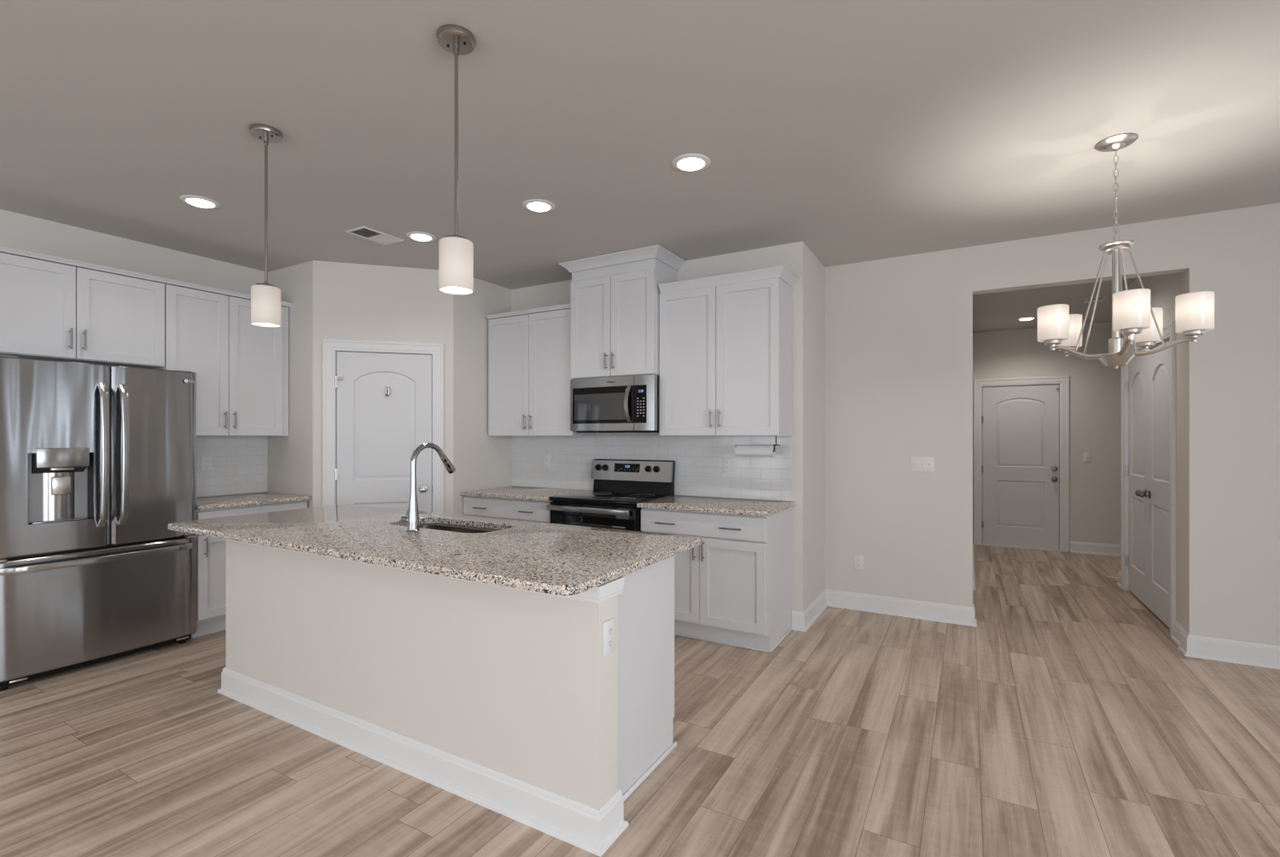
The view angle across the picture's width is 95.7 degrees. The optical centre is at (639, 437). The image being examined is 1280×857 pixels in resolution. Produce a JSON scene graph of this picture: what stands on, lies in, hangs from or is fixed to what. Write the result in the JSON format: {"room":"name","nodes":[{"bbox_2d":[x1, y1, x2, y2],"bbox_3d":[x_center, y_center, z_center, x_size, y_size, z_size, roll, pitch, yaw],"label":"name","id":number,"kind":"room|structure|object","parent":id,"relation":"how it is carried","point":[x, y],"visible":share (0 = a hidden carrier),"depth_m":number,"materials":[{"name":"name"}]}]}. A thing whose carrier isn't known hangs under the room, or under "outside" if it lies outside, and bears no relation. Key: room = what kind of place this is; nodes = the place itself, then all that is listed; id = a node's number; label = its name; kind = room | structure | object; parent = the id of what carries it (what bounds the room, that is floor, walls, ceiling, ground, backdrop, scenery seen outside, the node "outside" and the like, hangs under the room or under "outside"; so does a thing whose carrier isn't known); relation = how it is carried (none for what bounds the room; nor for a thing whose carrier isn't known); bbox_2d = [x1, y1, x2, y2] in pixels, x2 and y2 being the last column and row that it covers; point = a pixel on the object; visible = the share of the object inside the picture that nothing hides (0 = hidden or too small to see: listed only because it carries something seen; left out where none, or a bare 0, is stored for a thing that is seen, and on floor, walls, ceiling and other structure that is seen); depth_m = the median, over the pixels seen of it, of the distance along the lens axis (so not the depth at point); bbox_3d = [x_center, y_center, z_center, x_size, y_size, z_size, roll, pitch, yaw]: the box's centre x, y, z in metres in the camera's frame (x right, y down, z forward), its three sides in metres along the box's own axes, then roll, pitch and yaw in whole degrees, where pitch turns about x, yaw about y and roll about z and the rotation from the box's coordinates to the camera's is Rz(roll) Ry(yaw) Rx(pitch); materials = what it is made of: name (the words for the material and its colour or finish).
{"room":"kitchen","nodes":[
{"label":"kitchen","id":0,"kind":"room"},
{"bbox_2d":[0,209,265,497],"bbox_3d":[-4.366,-0.011,2.877,0.120,2.772,7.880,0,0,30],"label":"wall","id":1,"kind":"structure","parent":0,"point":[17,230],"depth_m":4.04,"materials":[{"name":"white paint"}]},
{"bbox_2d":[0,252,164,368],"bbox_3d":[-3.628,-0.773,3.666,0.378,0.576,0.912,0,0,30],"label":"upper cabinet","id":2,"kind":"object","parent":1,"relation":"attached to","point":[49,311],"visible":0.99,"depth_m":3.60,"materials":[{"name":"white paint"}]},
{"bbox_2d":[0,244,292,307],"bbox_3d":[-3.421,-1.076,4.035,0.373,0.028,1.762,0,0,30],"label":"crown molding","id":3,"kind":"structure","parent":2,"relation":"attached to","point":[4,249],"depth_m":3.77,"materials":[{"name":"white paint"}]},
{"bbox_2d":[153,284,288,436],"bbox_3d":[-3.193,-0.535,4.430,0.378,1.051,0.840,0,0,30],"label":"upper cabinet","id":4,"kind":"object","parent":1,"relation":"attached to","point":[241,367],"visible":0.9,"depth_m":4.32,"materials":[{"name":"white paint"}]},
{"bbox_2d":[196,436,267,497],"bbox_3d":[-3.340,0.225,4.553,0.006,0.471,0.779,0,0,30],"label":"backsplash","id":5,"kind":"structure","parent":1,"relation":"attached to","point":[239,463],"depth_m":4.66,"materials":[{"name":"white tile"}]},
{"bbox_2d":[201,455,211,471],"bbox_3d":[-3.364,0.203,4.495,0.008,0.116,0.072,0,0,30],"label":"electrical outlet","id":6,"kind":"object","parent":5,"relation":"attached to","point":[206,460],"visible":1,"depth_m":4.49,"materials":[{"name":"white plastic"}]},
{"bbox_2d":[267,260,313,507],"bbox_3d":[-2.837,-0.011,4.786,0.648,2.772,0.120,0,0,30],"label":"wall","id":7,"kind":"structure","parent":0,"point":[290,457],"depth_m":4.68,"materials":[{"name":"white paint"}]},
{"bbox_2d":[313,260,453,513],"bbox_3d":[-2.093,-0.011,4.776,1.058,2.772,0.120,0,0,-16],"label":"wall","id":8,"kind":"structure","parent":0,"point":[352,301],"depth_m":4.70,"materials":[{"name":"white paint"}]},
{"bbox_2d":[322,337,443,512],"bbox_3d":[-2.086,0.296,4.745,0.911,2.158,0.182,0,0,-16],"label":"door","id":9,"kind":"structure","parent":8,"relation":"in","point":[370,437],"depth_m":4.72,"materials":[{"name":"white paint"}]},
{"bbox_2d":[384,385,389,395],"bbox_3d":[-2.054,-0.376,4.701,0.040,0.090,0.041,0,0,-16],"label":"hook","id":10,"kind":"object","parent":9,"relation":"attached to","point":[386,388],"visible":1,"depth_m":4.71,"materials":[{"name":"silver metal"}]},
{"bbox_2d":[453,277,511,515],"bbox_3d":[-1.444,-0.011,5.200,0.120,2.772,0.710,0,0,30],"label":"wall","id":11,"kind":"structure","parent":0,"point":[480,461],"depth_m":5.07,"materials":[{"name":"white paint"}]},
{"bbox_2d":[0,0,1279,289],"bbox_3d":[-0.460,-1.457,1.069,8.858,0.120,8.603,0,0,30],"label":"ceiling","id":12,"kind":"structure","parent":0,"point":[850,130],"depth_m":2.57,"materials":[{"name":"grey paint"}]},
{"bbox_2d":[179,194,221,209],"bbox_3d":[-2.608,-1.387,3.435,0.196,0.020,0.196,0,0,30],"label":"recessed light","id":13,"kind":"object","parent":12,"relation":"in","point":[194,200],"visible":1,"depth_m":3.41,"materials":[{"name":"white paint"}]},
{"bbox_2d":[248,123,283,327],"bbox_3d":[-1.706,-0.954,2.642,0.132,0.885,0.132,0,0,30],"label":"pendant light","id":14,"kind":"object","parent":12,"relation":"hanging from","point":[265,298],"visible":1,"depth_m":2.62,"materials":[{"name":"white glass"}]},
{"bbox_2d":[344,226,403,244],"bbox_3d":[-1.836,-1.393,4.011,0.200,0.006,0.315,0,0,30],"label":"ceiling vent","id":15,"kind":"object","parent":12,"relation":"in","point":[363,231],"visible":1,"depth_m":4.00,"materials":[{"name":"white metal"}]},
{"bbox_2d":[406,231,436,241],"bbox_3d":[-1.522,-1.387,4.026,0.196,0.020,0.196,0,0,30],"label":"recessed light","id":16,"kind":"object","parent":12,"relation":"in","point":[416,235],"visible":1,"depth_m":4.00,"materials":[{"name":"white paint"}]},
{"bbox_2d":[436,23,476,294],"bbox_3d":[-0.642,-0.954,2.022,0.132,0.885,0.132,0,0,30],"label":"pendant light","id":17,"kind":"object","parent":12,"relation":"hanging from","point":[456,252],"visible":1,"depth_m":1.99,"materials":[{"name":"white glass"}]},
{"bbox_2d":[522,198,555,212],"bbox_3d":[-0.610,-1.387,3.492,0.196,0.020,0.196,0,0,30],"label":"recessed light","id":18,"kind":"object","parent":12,"relation":"in","point":[533,205],"visible":1,"depth_m":3.46,"materials":[{"name":"white paint"}]},
{"bbox_2d":[671,153,710,172],"bbox_3d":[0.260,-1.387,2.947,0.196,0.020,0.196,0,0,30],"label":"recessed light","id":19,"kind":"object","parent":12,"relation":"in","point":[688,162],"visible":1,"depth_m":2.92,"materials":[{"name":"white paint"}]},
{"bbox_2d":[1037,133,1214,368],"bbox_3d":[2.273,-0.860,2.747,0.610,1.074,0.635,0,0,-26],"label":"chandelier","id":20,"kind":"object","parent":12,"relation":"hanging from","point":[1133,316],"visible":1,"depth_m":2.70,"materials":[{"name":"silver metal"}]},
{"bbox_2d":[0,544,1279,856],"bbox_3d":[0.474,1.435,2.710,8.858,0.120,12.380,0,0,30],"label":"floor","id":21,"kind":"structure","parent":0,"point":[1071,721],"depth_m":2.47,"materials":[{"name":"wood"}]},
{"bbox_2d":[0,354,197,691],"bbox_3d":[-3.445,0.466,3.614,0.692,1.818,0.948,0,0,30],"label":"refrigerator","id":22,"kind":"object","parent":21,"relation":"on","point":[97,461],"visible":1,"depth_m":3.42,"materials":[{"name":"grey metal"}]},
{"bbox_2d":[191,500,307,638],"bbox_3d":[-3.059,0.935,4.397,0.644,0.880,0.765,0,0,30],"label":"base cabinet","id":23,"kind":"object","parent":21,"relation":"on","point":[211,551],"visible":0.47,"depth_m":4.03,"materials":[{"name":"white paint"}]},
{"bbox_2d":[196,491,311,510],"bbox_3d":[-3.061,0.478,4.396,0.644,0.032,0.777,0,0,30],"label":"countertop","id":24,"kind":"structure","parent":23,"relation":"on","point":[246,499],"depth_m":4.33,"materials":[{"name":"stone"}]},
{"bbox_2d":[217,538,676,856],"bbox_3d":[-1.020,0.935,2.832,2.475,0.880,0.744,0,0,30],"label":"kitchen island","id":25,"kind":"object","parent":21,"relation":"on","point":[508,701],"visible":0.78,"depth_m":2.30,"materials":[{"name":"white paint"}]},
{"bbox_2d":[168,504,701,595],"bbox_3d":[-1.133,0.478,2.893,2.699,0.032,1.032,0,0,30],"label":"island countertop","id":26,"kind":"structure","parent":25,"relation":"on","point":[549,558],"depth_m":2.52,"materials":[{"name":"stone"}]},
{"bbox_2d":[400,442,455,531],"bbox_3d":[-1.074,0.244,2.963,0.093,0.434,0.294,0,0,30],"label":"faucet","id":27,"kind":"object","parent":26,"relation":"on","point":[412,519],"visible":1,"depth_m":2.85,"materials":[{"name":"silver metal"}]},
{"bbox_2d":[406,523,500,533],"bbox_3d":[-1.001,0.585,3.063,0.740,0.180,0.350,0,0,30],"label":"sink","id":28,"kind":"object","parent":26,"relation":"in","point":[450,527],"visible":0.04,"depth_m":3.25,"materials":[{"name":"silver metal"}]},
{"bbox_2d":[603,617,615,657],"bbox_3d":[-0.105,0.685,1.987,0.008,0.116,0.072,0,0,30],"label":"electrical outlet","id":29,"kind":"object","parent":25,"relation":"attached to","point":[609,625],"visible":1,"depth_m":1.98,"materials":[{"name":"white plastic"}]},
{"bbox_2d":[607,626,612,635],"bbox_3d":[-0.102,0.665,1.986,0.002,0.033,0.033,0,0,30],"label":"receptacle","id":30,"kind":"object","parent":29,"relation":"attached to","point":[609,628],"depth_m":1.98,"materials":[{"name":"white plastic"}]},
{"bbox_2d":[607,637,612,647],"bbox_3d":[-0.102,0.705,1.986,0.002,0.033,0.033,0,0,30],"label":"receptacle","id":31,"kind":"object","parent":29,"relation":"attached to","point":[609,639],"depth_m":1.98,"materials":[{"name":"white plastic"}]},
{"bbox_2d":[463,495,552,523],"bbox_3d":[-0.958,0.935,4.960,0.955,0.880,0.644,0,0,30],"label":"base cabinet","id":32,"kind":"object","parent":21,"relation":"on","point":[520,509],"visible":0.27,"depth_m":4.70,"materials":[{"name":"white paint"}]},
{"bbox_2d":[459,485,589,501],"bbox_3d":[-0.956,0.478,4.959,0.962,0.032,0.644,0,0,30],"label":"countertop","id":33,"kind":"structure","parent":32,"relation":"on","point":[513,492],"depth_m":4.84,"materials":[{"name":"stone"}]},
{"bbox_2d":[546,459,674,531],"bbox_3d":[-0.217,0.780,4.500,0.764,1.190,0.690,0,0,30],"label":"range","id":34,"kind":"object","parent":21,"relation":"on","point":[619,485],"visible":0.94,"depth_m":4.51,"materials":[{"name":"black metal"}]},
{"bbox_2d":[548,490,672,506],"bbox_3d":[-0.221,0.468,4.493,0.764,0.031,0.585,0,0,30],"label":"cooktop","id":35,"kind":"object","parent":34,"relation":"in","point":[589,497],"depth_m":4.38,"materials":[{"name":"black glass"}]},
{"bbox_2d":[640,506,791,651],"bbox_3d":[0.542,0.935,4.106,0.920,0.880,0.644,0,0,30],"label":"base cabinet","id":36,"kind":"object","parent":21,"relation":"on","point":[734,588],"visible":0.82,"depth_m":3.81,"materials":[{"name":"white paint"}]},
{"bbox_2d":[636,494,795,516],"bbox_3d":[0.546,0.478,4.104,0.942,0.032,0.644,0,0,30],"label":"countertop","id":37,"kind":"structure","parent":36,"relation":"on","point":[710,504],"depth_m":3.95,"materials":[{"name":"stone"}]},
{"bbox_2d":[511,241,807,611],"bbox_3d":[-0.051,-0.011,4.885,2.854,2.772,0.120,0,0,30],"label":"wall","id":38,"kind":"structure","parent":0,"point":[793,257],"depth_m":4.18,"materials":[{"name":"white paint"}]},
{"bbox_2d":[485,303,595,436],"bbox_3d":[-0.882,-0.547,5.077,0.935,1.075,0.364,0,0,30],"label":"upper cabinet","id":39,"kind":"object","parent":38,"relation":"attached to","point":[529,351],"visible":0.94,"depth_m":4.94,"materials":[{"name":"white paint"}]},
{"bbox_2d":[558,244,685,379],"bbox_3d":[-0.145,-0.931,4.605,0.904,0.928,0.456,0,0,30],"label":"upper cabinet","id":40,"kind":"object","parent":38,"relation":"attached to","point":[615,296],"visible":0.94,"depth_m":4.43,"materials":[{"name":"white paint"}]},
{"bbox_2d":[570,374,659,432],"bbox_3d":[-0.140,-0.249,4.595,0.764,0.424,0.455,0,0,30],"label":"microwave","id":41,"kind":"object","parent":40,"relation":"attached to","point":[629,404],"visible":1,"depth_m":4.40,"materials":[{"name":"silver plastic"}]},
{"bbox_2d":[511,436,791,500],"bbox_3d":[-0.063,0.225,4.819,2.654,0.471,0.006,0,0,30],"label":"backsplash","id":42,"kind":"structure","parent":38,"relation":"attached to","point":[698,459],"depth_m":4.60,"materials":[{"name":"white tile"}]},
{"bbox_2d":[544,453,550,466],"bbox_3d":[-0.845,0.210,5.251,0.072,0.116,0.018,0,0,30],"label":"light switch","id":43,"kind":"object","parent":42,"relation":"attached to","point":[547,456],"visible":1,"depth_m":5.25,"materials":[{"name":"white plastic"}]},
{"bbox_2d":[721,457,731,472],"bbox_3d":[0.658,0.210,4.401,0.072,0.116,0.008,0,0,30],"label":"electrical outlet","id":44,"kind":"object","parent":42,"relation":"attached to","point":[726,462],"visible":1,"depth_m":4.40,"materials":[{"name":"white plastic"}]},
{"bbox_2d":[658,266,797,436],"bbox_3d":[0.625,-0.571,4.217,0.950,1.122,0.368,0,0,30],"label":"upper cabinet","id":45,"kind":"object","parent":38,"relation":"attached to","point":[725,340],"visible":1,"depth_m":4.07,"materials":[{"name":"white paint"}]},
{"bbox_2d":[807,246,825,606],"bbox_3d":[1.346,-0.011,4.574,0.120,2.772,0.723,0,0,30],"label":"wall","id":46,"kind":"structure","parent":0,"point":[816,270],"depth_m":4.49,"materials":[{"name":"white paint"}]},
{"bbox_2d":[972,321,1121,552],"bbox_3d":[5.239,0.000,6.960,2.820,2.750,0.120,0,0,30],"label":"wall","id":47,"kind":"structure","parent":0,"point":[1095,387],"depth_m":6.88,"materials":[{"name":"white paint"}]},
{"bbox_2d":[973,375,1069,552],"bbox_3d":[4.732,0.319,7.216,0.991,2.113,0.177,0,0,30],"label":"door","id":48,"kind":"structure","parent":47,"relation":"in","point":[1021,425],"depth_m":7.18,"materials":[{"name":"white paint"}]},
{"bbox_2d":[1083,452,1090,462],"bbox_3d":[5.293,0.239,6.850,0.072,0.116,0.018,0,0,30],"label":"light switch","id":49,"kind":"object","parent":47,"relation":"attached to","point":[1086,455],"visible":1,"depth_m":6.85,"materials":[{"name":"white plastic"}]},
{"bbox_2d":[1070,541,1121,556],"bbox_3d":[5.735,1.309,6.592,1.355,0.132,0.028,0,0,30],"label":"baseboard","id":50,"kind":"structure","parent":47,"relation":"attached to","point":[1075,546],"depth_m":6.80,"materials":[{"name":"white paint"}]},
{"bbox_2d":[825,203,1279,645],"bbox_3d":[3.378,-0.011,3.764,4.453,2.772,0.120,0,0,30],"label":"wall","id":51,"kind":"structure","parent":0,"point":[898,330],"depth_m":4.21,"materials":[{"name":"white paint"}]},
{"bbox_2d":[853,554,863,570],"bbox_3d":[1.743,1.000,4.621,0.072,0.116,0.008,0,0,30],"label":"electrical outlet","id":52,"kind":"object","parent":51,"relation":"attached to","point":[858,560],"visible":1,"depth_m":4.62,"materials":[{"name":"white plastic"}]},
{"bbox_2d":[791,588,977,631],"bbox_3d":[1.780,1.309,4.458,1.446,0.132,0.635,0,0,-5],"label":"baseboard","id":53,"kind":"structure","parent":51,"relation":"attached to","point":[801,621],"depth_m":4.42,"materials":[{"name":"white paint"}]},
{"bbox_2d":[910,456,934,471],"bbox_3d":[2.140,0.205,4.390,0.164,0.116,0.018,0,0,30],"label":"light switch","id":54,"kind":"object","parent":51,"relation":"attached to","point":[917,463],"visible":1,"depth_m":4.39,"materials":[{"name":"white plastic"}]},
{"bbox_2d":[1177,628,1279,669],"bbox_3d":[3.870,1.309,3.468,0.944,0.132,0.147,0,0,30],"label":"baseboard","id":55,"kind":"structure","parent":51,"relation":"attached to","point":[1227,650],"depth_m":3.54,"materials":[{"name":"white paint"}]},
{"bbox_2d":[972,277,1136,332],"bbox_3d":[3.670,-1.405,5.841,4.600,0.120,3.777,0,0,30],"label":"ceiling","id":56,"kind":"structure","parent":0,"point":[998,311],"depth_m":5.86,"materials":[{"name":"grey paint"}]},
{"bbox_2d":[1016,316,1036,320],"bbox_3d":[4.370,-1.335,6.545,0.196,0.020,0.196,0,0,30],"label":"recessed light","id":57,"kind":"object","parent":56,"relation":"in","point":[1025,318],"visible":1,"depth_m":6.51,"materials":[{"name":"white paint"}]},
{"bbox_2d":[1082,296,1106,302],"bbox_3d":[4.439,-1.341,5.655,0.160,0.006,0.220,0,0,30],"label":"ceiling vent","id":58,"kind":"object","parent":56,"relation":"in","point":[1100,299],"visible":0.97,"depth_m":5.65,"materials":[{"name":"white metal"}]},
{"bbox_2d":[1121,272,1183,625],"bbox_3d":[4.572,0.000,4.246,1.295,2.750,1.897,0,0,30],"label":"wall","id":59,"kind":"structure","parent":0,"point":[1164,288],"depth_m":3.91,"materials":[{"name":"white paint"}]},
{"bbox_2d":[1116,570,1121,587],"bbox_3d":[4.703,1.309,5.207,0.628,0.132,0.153,0,0,30],"label":"baseboard","id":60,"kind":"structure","parent":59,"relation":"attached to","point":[1119,583],"depth_m":5.36,"materials":[{"name":"white paint"}]},
{"bbox_2d":[1121,320,1175,636],"bbox_3d":[4.063,0.291,4.597,0.177,2.168,1.516,0,0,30],"label":"door","id":61,"kind":"structure","parent":59,"relation":"in","point":[1148,381],"depth_m":4.56,"materials":[{"name":"white paint"}]},
{"bbox_2d":[1170,619,1183,645],"bbox_3d":[3.585,1.309,3.849,0.028,0.132,0.232,0,0,30],"label":"baseboard","id":62,"kind":"structure","parent":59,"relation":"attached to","point":[1178,626],"depth_m":3.88,"materials":[{"name":"white paint"}]},
{"bbox_3d":[0.828,0.045,4.097,0.323,0.109,0.050,0,0,30],"label":"paper towel holder","id":63,"kind":"object","parent":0,"visible":0},
{"bbox_2d":[734,444,775,456],"bbox_3d":[0.816,0.095,4.104,0.268,0.084,0.084,0,0,30],"label":"paper towel roll","id":64,"kind":"object","parent":63,"relation":"hanging from","point":[741,450],"visible":1,"depth_m":4.07,"materials":[{"name":"white paper"}]},
{"bbox_3d":[2.756,0.000,6.843,2.020,2.750,2.540,0,0,30],"label":"wall","id":65,"kind":"structure","parent":0,"visible":0},
{"bbox_2d":[972,542,975,590],"bbox_3d":[2.805,1.309,6.799,1.948,0.132,2.568,0,0,30],"label":"baseboard","id":66,"kind":"structure","parent":65,"relation":"attached to","point":[974,572],"depth_m":5.68,"materials":[{"name":"white paint"}]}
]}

